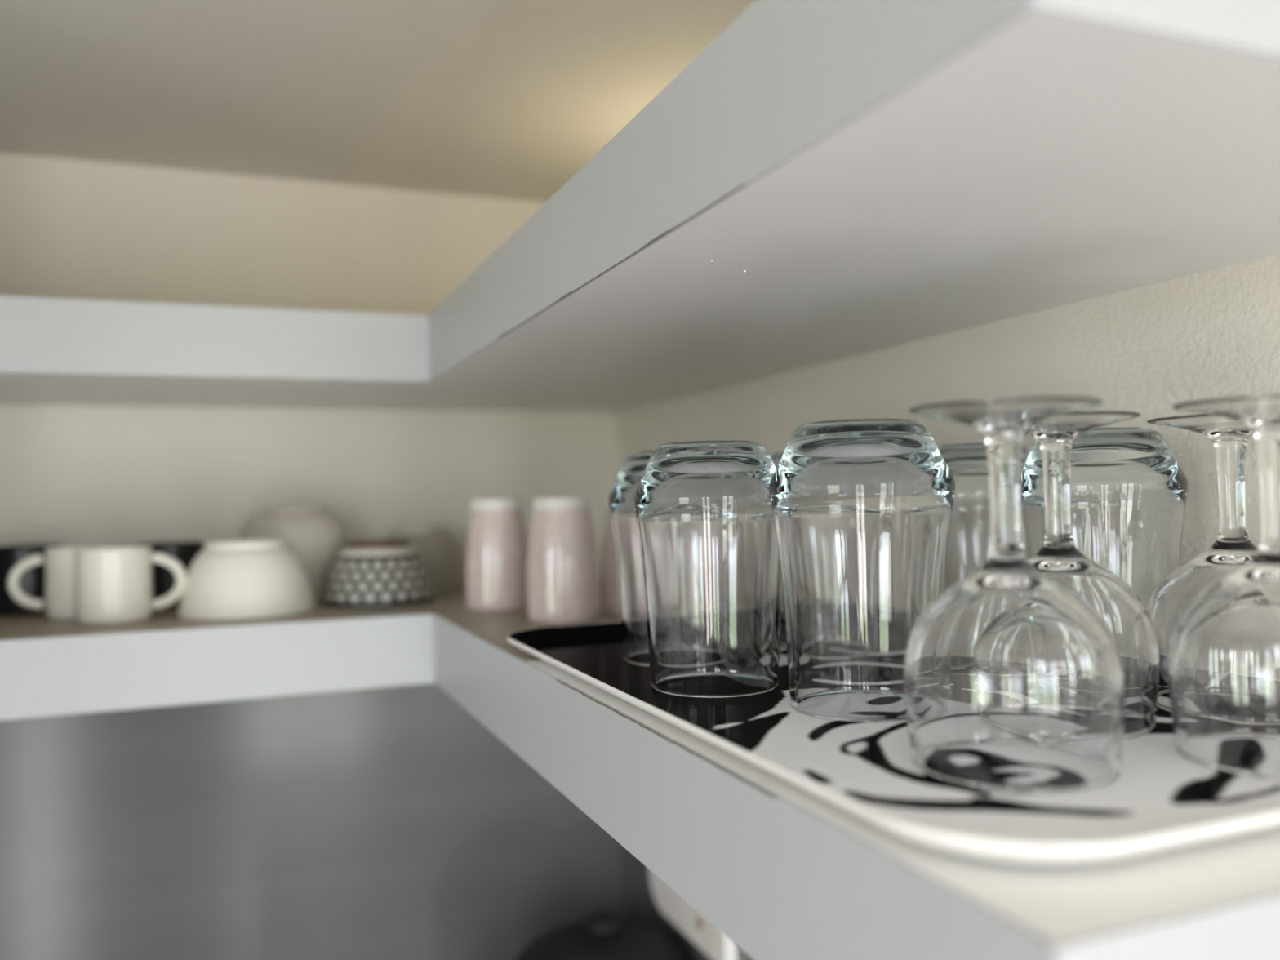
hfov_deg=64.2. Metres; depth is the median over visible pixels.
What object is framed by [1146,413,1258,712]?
wine glass
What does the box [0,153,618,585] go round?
wall
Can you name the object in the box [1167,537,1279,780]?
bowl
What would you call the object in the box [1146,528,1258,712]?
bowl
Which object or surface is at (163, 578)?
mug
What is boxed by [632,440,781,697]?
tumbler
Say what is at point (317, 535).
bowl
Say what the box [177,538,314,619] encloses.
bowl
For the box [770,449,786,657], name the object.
tumbler
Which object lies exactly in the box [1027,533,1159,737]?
bowl
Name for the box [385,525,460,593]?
bowl
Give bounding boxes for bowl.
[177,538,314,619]
[240,506,348,601]
[322,540,433,608]
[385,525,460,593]
[903,543,1124,792]
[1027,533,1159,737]
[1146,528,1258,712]
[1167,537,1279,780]
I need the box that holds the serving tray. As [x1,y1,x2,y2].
[506,621,1279,863]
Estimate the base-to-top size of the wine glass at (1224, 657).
0.151 m
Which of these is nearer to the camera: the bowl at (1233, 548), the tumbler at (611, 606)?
the bowl at (1233, 548)
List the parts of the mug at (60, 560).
handle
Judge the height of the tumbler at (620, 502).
0.149 m
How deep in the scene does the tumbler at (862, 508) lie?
0.52 m
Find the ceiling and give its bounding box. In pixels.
[0,0,755,202]
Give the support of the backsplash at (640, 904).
attached to the wall at (1148, 350)
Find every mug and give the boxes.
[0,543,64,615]
[7,544,119,619]
[74,546,187,624]
[135,541,204,608]
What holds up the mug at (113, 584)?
on the corner shelf at (780, 869)
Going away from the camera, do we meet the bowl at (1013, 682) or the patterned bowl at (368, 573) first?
the bowl at (1013, 682)
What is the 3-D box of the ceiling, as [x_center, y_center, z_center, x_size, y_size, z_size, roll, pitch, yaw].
[-0.722,-0.478,-0.031,2.649,0.100,2.658,-1,-1,-22]
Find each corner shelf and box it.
[0,0,1279,413]
[0,577,1279,959]
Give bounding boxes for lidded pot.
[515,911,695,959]
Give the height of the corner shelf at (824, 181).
0.073 m
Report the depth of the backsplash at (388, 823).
1.36 m
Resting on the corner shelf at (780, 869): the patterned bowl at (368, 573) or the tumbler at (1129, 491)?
the patterned bowl at (368, 573)
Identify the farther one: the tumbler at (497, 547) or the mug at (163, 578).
the mug at (163, 578)
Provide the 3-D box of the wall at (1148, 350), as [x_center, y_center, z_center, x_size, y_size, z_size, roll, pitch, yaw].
[0.503,0.650,0.378,0.100,2.192,2.558,-1,-1,-22]
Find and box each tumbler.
[465,497,528,612]
[526,496,599,624]
[601,498,620,616]
[608,450,653,666]
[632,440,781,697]
[768,417,955,722]
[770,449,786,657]
[936,442,1030,589]
[1020,426,1187,606]
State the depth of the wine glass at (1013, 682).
0.40 m
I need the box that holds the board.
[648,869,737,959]
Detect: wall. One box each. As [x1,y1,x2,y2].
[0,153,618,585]
[617,253,1279,564]
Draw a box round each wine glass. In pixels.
[903,396,1124,792]
[1024,411,1159,737]
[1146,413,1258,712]
[1167,393,1279,780]
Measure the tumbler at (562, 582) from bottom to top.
0.122 m
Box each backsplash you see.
[0,682,624,959]
[622,846,752,959]
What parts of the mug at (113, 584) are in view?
handle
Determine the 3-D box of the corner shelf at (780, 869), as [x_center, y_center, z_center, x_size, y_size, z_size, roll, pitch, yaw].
[-0.226,0.176,0.804,0.924,0.075,1.247,-1,-1,-22]
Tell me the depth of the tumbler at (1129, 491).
0.59 m
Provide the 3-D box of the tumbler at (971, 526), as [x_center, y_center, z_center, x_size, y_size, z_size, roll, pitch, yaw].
[0.238,0.049,0.719,0.095,0.149,0.095,0,-1,-43]
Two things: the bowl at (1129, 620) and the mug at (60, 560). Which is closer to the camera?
the bowl at (1129, 620)

